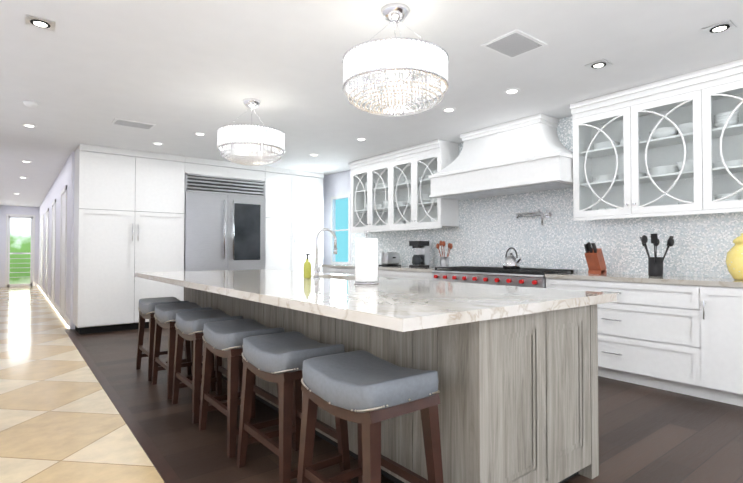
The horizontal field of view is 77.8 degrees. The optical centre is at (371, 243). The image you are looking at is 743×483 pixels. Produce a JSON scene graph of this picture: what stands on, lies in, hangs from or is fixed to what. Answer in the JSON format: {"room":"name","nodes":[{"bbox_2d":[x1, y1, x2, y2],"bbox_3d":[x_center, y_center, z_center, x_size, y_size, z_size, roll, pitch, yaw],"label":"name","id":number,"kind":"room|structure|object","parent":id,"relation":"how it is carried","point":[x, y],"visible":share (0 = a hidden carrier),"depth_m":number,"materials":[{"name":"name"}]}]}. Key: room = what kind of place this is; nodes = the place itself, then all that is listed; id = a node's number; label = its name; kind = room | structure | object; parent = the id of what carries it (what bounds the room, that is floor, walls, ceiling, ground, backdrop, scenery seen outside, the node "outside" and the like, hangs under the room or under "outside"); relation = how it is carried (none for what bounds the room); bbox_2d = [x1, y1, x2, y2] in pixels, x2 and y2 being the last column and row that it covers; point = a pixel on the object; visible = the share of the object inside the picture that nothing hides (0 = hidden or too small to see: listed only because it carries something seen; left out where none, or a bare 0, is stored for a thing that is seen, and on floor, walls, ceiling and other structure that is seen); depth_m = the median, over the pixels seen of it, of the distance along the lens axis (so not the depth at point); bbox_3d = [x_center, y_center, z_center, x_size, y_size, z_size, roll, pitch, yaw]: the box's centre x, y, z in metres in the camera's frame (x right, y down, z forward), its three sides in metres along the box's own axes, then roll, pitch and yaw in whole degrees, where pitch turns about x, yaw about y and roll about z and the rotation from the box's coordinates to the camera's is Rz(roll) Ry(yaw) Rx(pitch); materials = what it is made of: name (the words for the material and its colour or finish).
{"room":"kitchen","nodes":[
{"label":"kitchen","id":0,"kind":"room"},
{"bbox_2d":[0,205,38,286],"bbox_3d":[-11.483,0.088,15.016,1.240,2.620,0.115,1,-1,-38],"label":"wall","id":1,"kind":"structure","parent":0,"point":[7,211],"depth_m":14.90,"materials":[{"name":"paint"}]},
{"bbox_2d":[7,216,32,286],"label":"hall door","id":2,"kind":"structure","parent":1,"relation":"in","point":[9,263],"depth_m":15.15,"materials":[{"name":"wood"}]},
{"bbox_2d":[38,153,71,327],"bbox_3d":[-7.761,0.022,11.143,0.120,2.620,10.800,1,-1,-38],"label":"wall","id":3,"kind":"structure","parent":0,"point":[54,242],"depth_m":8.84,"materials":[{"name":"paint"}]},
{"bbox_2d":[70,151,74,328],"bbox_3d":[-2.782,-0.030,8.112,4.220,2.620,0.100,1,-1,-38],"label":"wall","id":4,"kind":"structure","parent":0,"point":[72,325],"depth_m":6.79,"materials":[{"name":"paint"}]},
{"bbox_2d":[0,286,164,482],"bbox_3d":[-4.827,1.277,6.436,1.240,0.050,21.800,1,-1,-38],"label":"floor","id":5,"kind":"structure","parent":0,"point":[62,420],"depth_m":3.27,"materials":[{"name":"tile"}]},
{"bbox_2d":[0,0,742,206],"bbox_3d":[-3.201,-1.386,7.746,5.360,0.080,21.800,1,-1,-38],"label":"ceiling","id":6,"kind":"structure","parent":0,"point":[179,73],"depth_m":3.70,"materials":[{"name":"paint"}]},
{"bbox_2d":[21,124,36,127],"bbox_3d":[-4.008,-1.381,5.395,0.150,0.009,0.150,1,-1,-38],"label":"recessed light","id":7,"kind":"object","parent":6,"relation":"in","point":[30,125],"visible":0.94,"depth_m":5.38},
{"bbox_2d":[23,100,38,107],"bbox_3d":[-3.377,-1.382,4.568,0.130,0.035,0.130,1,-1,-38],"label":"smoke detector","id":8,"kind":"object","parent":6,"relation":"attached to","point":[33,104],"visible":1,"depth_m":4.54,"materials":[{"name":"white plastic"}]},
{"bbox_2d":[26,14,54,30],"bbox_3d":[-2.137,-1.421,2.974,0.150,0.011,0.150,1,-1,-38],"label":"recessed light","id":9,"kind":"object","parent":6,"relation":"in","point":[38,22],"visible":1,"depth_m":2.96,"materials":[{"name":"silver metal"}]},
{"bbox_2d":[111,118,155,129],"bbox_3d":[-2.755,-1.381,5.331,0.420,0.010,0.270,1,-1,-38],"label":"ceiling vent","id":10,"kind":"object","parent":6,"relation":"in","point":[130,123],"visible":0.96,"depth_m":5.32,"materials":[{"name":"grey metal"}]},
{"bbox_2d":[194,132,205,135],"bbox_3d":[-2.150,-1.374,5.776,0.150,0.009,0.150,1,-1,-38],"label":"recessed light","id":11,"kind":"object","parent":6,"relation":"in","point":[200,133],"visible":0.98,"depth_m":5.74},
{"bbox_2d":[217,98,284,165],"bbox_3d":[-1.174,-1.087,4.515,0.650,0.625,0.650,1,-1,-38],"label":"chandelier","id":12,"kind":"object","parent":6,"relation":"hanging from","point":[254,142],"visible":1,"depth_m":4.33,"materials":[{"name":"white fabric"}]},
{"bbox_2d":[342,3,448,116],"bbox_3d":[0.145,-1.116,2.818,0.650,0.625,0.650,1,-1,-38],"label":"chandelier","id":13,"kind":"object","parent":6,"relation":"hanging from","point":[406,55],"visible":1,"depth_m":2.65,"materials":[{"name":"white fabric"}]},
{"bbox_2d":[442,107,455,111],"bbox_3d":[0.805,-1.391,4.793,0.150,0.009,0.150,1,-1,-38],"label":"recessed light","id":14,"kind":"object","parent":6,"relation":"in","point":[449,109],"visible":0.98,"depth_m":4.77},
{"bbox_2d":[504,88,520,93],"bbox_3d":[1.291,-1.401,4.234,0.150,0.009,0.150,1,-1,-38],"label":"recessed light","id":15,"kind":"object","parent":6,"relation":"in","point":[512,90],"visible":0.98,"depth_m":4.22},
{"bbox_2d":[481,29,546,58],"bbox_3d":[1.016,-1.416,3.285,0.360,0.010,0.300,1,-1,-38],"label":"ceiling vent","id":16,"kind":"object","parent":6,"relation":"in","point":[514,43],"visible":0.93,"depth_m":3.26,"materials":[{"name":"grey metal"}]},
{"bbox_2d":[585,59,612,69],"bbox_3d":[1.794,-1.410,3.636,0.150,0.011,0.150,1,-1,-38],"label":"recessed light","id":17,"kind":"object","parent":6,"relation":"in","point":[599,64],"visible":1,"depth_m":3.62,"materials":[{"name":"silver metal"}]},
{"bbox_2d":[702,20,736,35],"bbox_3d":[2.296,-1.420,3.039,0.150,0.011,0.150,1,-1,-38],"label":"recessed light","id":18,"kind":"object","parent":6,"relation":"in","point":[727,25],"visible":1,"depth_m":3.03,"materials":[{"name":"silver metal"}]},
{"bbox_2d":[65,328,742,482],"bbox_3d":[0.536,1.228,3.766,4.290,0.056,11.000,1,-1,-38],"label":"floor","id":19,"kind":"structure","parent":0,"point":[647,434],"depth_m":2.91,"materials":[{"name":"brown wood"}]},
{"bbox_2d":[73,144,140,333],"bbox_3d":[-3.894,-0.052,6.771,0.757,2.618,0.646,1,-1,-38],"label":"tall cabinet","id":20,"kind":"object","parent":19,"relation":"on","point":[128,214],"depth_m":6.52,"materials":[{"name":"white wood"}]},
{"bbox_2d":[141,152,184,327],"bbox_3d":[-3.395,-0.045,7.158,0.757,2.618,0.646,1,-1,-38],"label":"tall cabinet","id":21,"kind":"object","parent":19,"relation":"on","point":[162,175],"depth_m":6.95,"materials":[{"name":"white wood"}]},
{"bbox_2d":[136,297,190,380],"bbox_3d":[-1.981,0.875,4.387,0.373,0.688,0.534,1,-1,-38],"label":"stool","id":22,"kind":"object","parent":19,"relation":"on","point":[146,308],"visible":0.48,"depth_m":4.28,"materials":[{"name":"brown wood"}]},
{"bbox_2d":[151,302,215,398],"bbox_3d":[-1.588,0.867,3.881,0.373,0.688,0.534,1,-1,-38],"label":"stool","id":23,"kind":"object","parent":19,"relation":"on","point":[165,315],"visible":0.54,"depth_m":3.78,"materials":[{"name":"brown wood"}]},
{"bbox_2d":[172,309,242,423],"bbox_3d":[-1.195,0.858,3.376,0.373,0.688,0.534,1,-1,-38],"label":"stool","id":24,"kind":"object","parent":19,"relation":"on","point":[189,325],"visible":0.6,"depth_m":3.28,"materials":[{"name":"grey leather"}]},
{"bbox_2d":[184,157,265,270],"bbox_3d":[-2.536,-0.035,7.764,1.336,2.618,0.743,1,-1,-38],"label":"fridge","id":25,"kind":"object","parent":19,"relation":"on","point":[224,215],"visible":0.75,"depth_m":7.50,"materials":[{"name":"metal"}]},
{"bbox_2d":[199,319,284,457],"bbox_3d":[-0.802,0.849,2.871,0.373,0.688,0.534,1,-1,-38],"label":"stool","id":26,"kind":"object","parent":19,"relation":"on","point":[224,339],"visible":0.81,"depth_m":2.75,"materials":[{"name":"grey leather"}]},
{"bbox_2d":[237,331,350,482],"bbox_3d":[-0.409,0.841,2.366,0.373,0.688,0.534,1,-1,-38],"label":"stool","id":27,"kind":"object","parent":19,"relation":"on","point":[279,358],"visible":0.79,"depth_m":2.26,"materials":[{"name":"grey leather"}]},
{"bbox_2d":[265,166,323,272],"bbox_3d":[-1.559,-0.021,8.562,1.178,2.618,0.684,1,-1,-38],"label":"tall cabinet","id":28,"kind":"object","parent":19,"relation":"on","point":[294,212],"visible":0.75,"depth_m":8.30,"materials":[{"name":"white wood"}]},
{"bbox_2d":[322,268,341,273],"bbox_3d":[-0.380,0.834,7.761,0.618,0.880,0.700,1,-1,-38],"label":"base cabinet","id":29,"kind":"object","parent":19,"relation":"on","point":[324,270],"depth_m":7.60,"materials":[{"name":"white wood"}]},
{"bbox_2d":[342,268,354,274],"bbox_3d":[0.034,0.825,7.228,0.618,0.880,0.770,1,-1,-38],"label":"base cabinet","id":30,"kind":"object","parent":19,"relation":"on","point":[348,271],"depth_m":7.24,"materials":[{"name":"white wood"}]},
{"bbox_2d":[297,350,442,482],"bbox_3d":[-0.016,0.832,1.861,0.373,0.688,0.534,1,-1,-38],"label":"stool","id":31,"kind":"object","parent":19,"relation":"on","point":[367,392],"visible":1,"depth_m":1.76,"materials":[{"name":"grey leather"}]},
{"bbox_2d":[378,268,393,277],"bbox_3d":[0.452,0.816,6.692,0.618,0.880,0.710,1,-1,-38],"label":"base cabinet","id":32,"kind":"object","parent":19,"relation":"on","point":[382,272],"depth_m":6.51,"materials":[{"name":"white wood"}]},
{"bbox_2d":[183,289,598,482],"bbox_3d":[-0.416,0.760,3.623,0.940,0.888,3.930,1,-1,-38],"label":"kitchen island","id":33,"kind":"object","parent":19,"relation":"on","point":[516,367],"depth_m":2.06,"materials":[{"name":"grey wood"}]},
{"bbox_2d":[135,269,616,332],"bbox_3d":[-0.574,0.293,3.508,1.460,0.042,4.070,1,-1,-38],"label":"island countertop","id":34,"kind":"structure","parent":33,"relation":"on","point":[400,305],"depth_m":2.22,"materials":[{"name":"white stone"}]},
{"bbox_2d":[304,254,310,277],"bbox_3d":[-0.505,0.176,3.633,0.060,0.193,0.060,1,-1,-38],"label":"soap bottle","id":35,"kind":"object","parent":34,"relation":"on","point":[307,268],"visible":1,"depth_m":3.61,"materials":[{"name":"yellow plastic"}]},
{"bbox_2d":[313,228,336,278],"bbox_3d":[-0.349,0.073,3.562,0.213,0.396,0.083,1,-1,-38],"label":"faucet","id":36,"kind":"object","parent":34,"relation":"on","point":[317,270],"visible":0.96,"depth_m":3.52,"materials":[{"name":"silver metal"}]},
{"bbox_2d":[339,277,354,280],"bbox_3d":[-0.267,0.412,3.820,0.378,0.210,0.758,1,-1,-38],"label":"sink","id":37,"kind":"object","parent":34,"relation":"in","point":[340,278],"depth_m":4.03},
{"bbox_2d":[354,231,378,284],"bbox_3d":[-0.033,0.089,3.027,0.170,0.345,0.170,1,-1,-38],"label":"paper towel holder","id":38,"kind":"object","parent":34,"relation":"on","point":[366,260],"visible":1,"depth_m":2.96,"materials":[{"name":"white paper"}]},
{"bbox_2d":[394,268,432,279],"bbox_3d":[0.813,0.808,6.227,0.618,0.880,0.706,1,-1,-38],"label":"base cabinet","id":39,"kind":"object","parent":19,"relation":"on","point":[419,273],"depth_m":6.11,"materials":[{"name":"white wood"}]},
{"bbox_2d":[322,264,442,271],"bbox_3d":[0.213,0.361,6.998,0.628,0.040,2.646,1,-1,-38],"label":"countertop","id":40,"kind":"structure","parent":39,"relation":"on","point":[408,269],"depth_m":6.86,"materials":[{"name":"white stone"}]},
{"bbox_2d":[379,252,400,265],"bbox_3d":[0.286,0.234,6.997,0.280,0.212,0.210,1,-1,-38],"label":"toaster","id":41,"kind":"object","parent":40,"relation":"on","point":[389,258],"visible":1,"depth_m":6.92,"materials":[{"name":"metal"}]},
{"bbox_2d":[409,241,428,266],"bbox_3d":[0.682,0.147,6.516,0.227,0.370,0.207,1,-1,-38],"label":"coffee maker","id":42,"kind":"object","parent":40,"relation":"on","point":[420,258],"visible":1,"depth_m":6.48,"materials":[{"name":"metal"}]},
{"bbox_2d":[436,241,452,266],"bbox_3d":[0.984,0.140,6.193,0.222,0.373,0.230,1,-1,-38],"label":"utensil crock","id":43,"kind":"object","parent":40,"relation":"on","point":[444,261],"visible":0.96,"depth_m":6.14,"materials":[{"name":"metal"}]},
{"bbox_2d":[432,266,576,287],"bbox_3d":[1.460,0.755,5.316,0.716,0.955,1.520,1,-1,-38],"label":"range","id":44,"kind":"object","parent":19,"relation":"on","point":[523,276],"visible":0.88,"depth_m":5.05,"materials":[{"name":"metal"}]},
{"bbox_2d":[503,247,521,268],"bbox_3d":[1.603,0.161,5.224,0.190,0.243,0.228,1,-1,-38],"label":"kettle","id":45,"kind":"object","parent":44,"relation":"on","point":[511,260],"visible":1,"depth_m":5.18,"materials":[{"name":"silver metal"}]},
{"bbox_2d":[545,276,696,396],"bbox_3d":[2.384,0.774,4.208,0.618,0.880,1.356,1,-1,-38],"label":"base cabinet","id":46,"kind":"object","parent":19,"relation":"on","point":[681,334],"depth_m":3.84,"materials":[{"name":"white wood"}]},
{"bbox_2d":[545,272,742,283],"bbox_3d":[3.583,0.287,2.665,0.628,0.040,5.276,1,-1,-38],"label":"countertop","id":47,"kind":"structure","parent":46,"relation":"on","point":[580,275],"depth_m":3.94,"materials":[{"name":"white stone"}]},
{"bbox_2d":[584,242,606,273],"bbox_3d":[2.205,0.143,4.551,0.241,0.315,0.120,1,-1,-38],"label":"knife block","id":48,"kind":"object","parent":47,"relation":"on","point":[595,260],"visible":1,"depth_m":4.52,"materials":[{"name":"brown wood"}]},
{"bbox_2d":[640,233,673,275],"bbox_3d":[2.535,0.102,4.108,0.306,0.377,0.291,1,-1,-38],"label":"utensil holder","id":49,"kind":"object","parent":47,"relation":"on","point":[655,265],"visible":0.96,"depth_m":4.08,"materials":[{"name":"black plastic"}]},
{"bbox_2d":[725,233,742,279],"bbox_3d":[2.920,0.098,3.612,0.230,0.368,0.230,1,-1,-38],"label":"ginger jar","id":50,"kind":"object","parent":47,"relation":"on","point":[734,260],"visible":0.98,"depth_m":3.58,"materials":[{"name":"yellow ceramic"}]},
{"bbox_2d":[697,284,742,406],"bbox_3d":[2.963,0.761,3.463,0.618,0.880,0.648,1,-1,-38],"label":"base cabinet","id":51,"kind":"object","parent":19,"relation":"on","point":[719,306],"depth_m":3.44,"materials":[{"name":"white wood"}]},
{"bbox_2d":[323,116,742,277],"bbox_3d":[2.184,-0.082,5.071,0.115,2.620,11.000,1,-1,-38],"label":"wall","id":52,"kind":"structure","parent":0,"point":[490,231],"depth_m":5.18,"materials":[{"name":"tile"}]},
{"bbox_2d":[334,198,347,261],"bbox_3d":[-0.532,-0.252,8.579,0.040,1.180,0.530,1,-1,-38],"label":"window","id":53,"kind":"structure","parent":52,"relation":"in","point":[341,234],"depth_m":8.62,"materials":[{"name":"blue glass"}]},
{"bbox_2d":[350,159,387,230],"bbox_3d":[0.129,-0.732,7.358,0.357,1.040,1.083,1,-1,-38],"label":"upper cabinet","id":54,"kind":"object","parent":52,"relation":"attached to","point":[369,183],"depth_m":7.49,"materials":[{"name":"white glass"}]},
{"bbox_2d":[388,147,458,230],"bbox_3d":[0.718,-0.745,6.600,0.357,1.040,1.084,1,-1,-38],"label":"upper cabinet","id":55,"kind":"object","parent":52,"relation":"attached to","point":[391,191],"depth_m":6.54,"materials":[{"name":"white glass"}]},
{"bbox_2d":[428,113,572,199],"bbox_3d":[1.516,-0.992,5.390,0.588,0.783,1.800,1,-1,-38],"label":"range hood","id":56,"kind":"object","parent":52,"relation":"attached to","point":[532,153],"visible":0.9,"depth_m":5.13,"materials":[{"name":"wood"}]},
{"bbox_2d":[516,209,551,225],"bbox_3d":[1.860,-0.297,5.316,0.114,0.190,0.412,1,-1,-38],"label":"pot filler","id":57,"kind":"object","parent":52,"relation":"attached to","point":[548,214],"visible":1,"depth_m":5.22,"materials":[{"name":"silver metal"}]},
{"bbox_2d":[572,86,689,220],"bbox_3d":[2.521,-0.785,4.282,0.357,1.040,1.164,1,-1,-38],"label":"upper cabinet","id":58,"kind":"object","parent":52,"relation":"attached to","point":[672,146],"depth_m":4.30,"materials":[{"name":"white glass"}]},
{"bbox_2d":[690,70,742,213],"bbox_3d":[3.160,-0.799,3.461,0.357,1.040,1.164,1,-1,-38],"label":"upper cabinet","id":59,"kind":"object","parent":52,"relation":"attached to","point":[716,104],"depth_m":3.77,"materials":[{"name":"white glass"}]},
{"label":"outside","id":60,"kind":"structure","parent":0,"visible":0},
{"bbox_2d":[7,218,32,283],"bbox_3d":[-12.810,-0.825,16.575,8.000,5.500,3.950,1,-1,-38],"label":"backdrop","id":61,"kind":"structure","parent":60,"point":[20,235],"depth_m":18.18,"materials":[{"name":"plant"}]}
]}

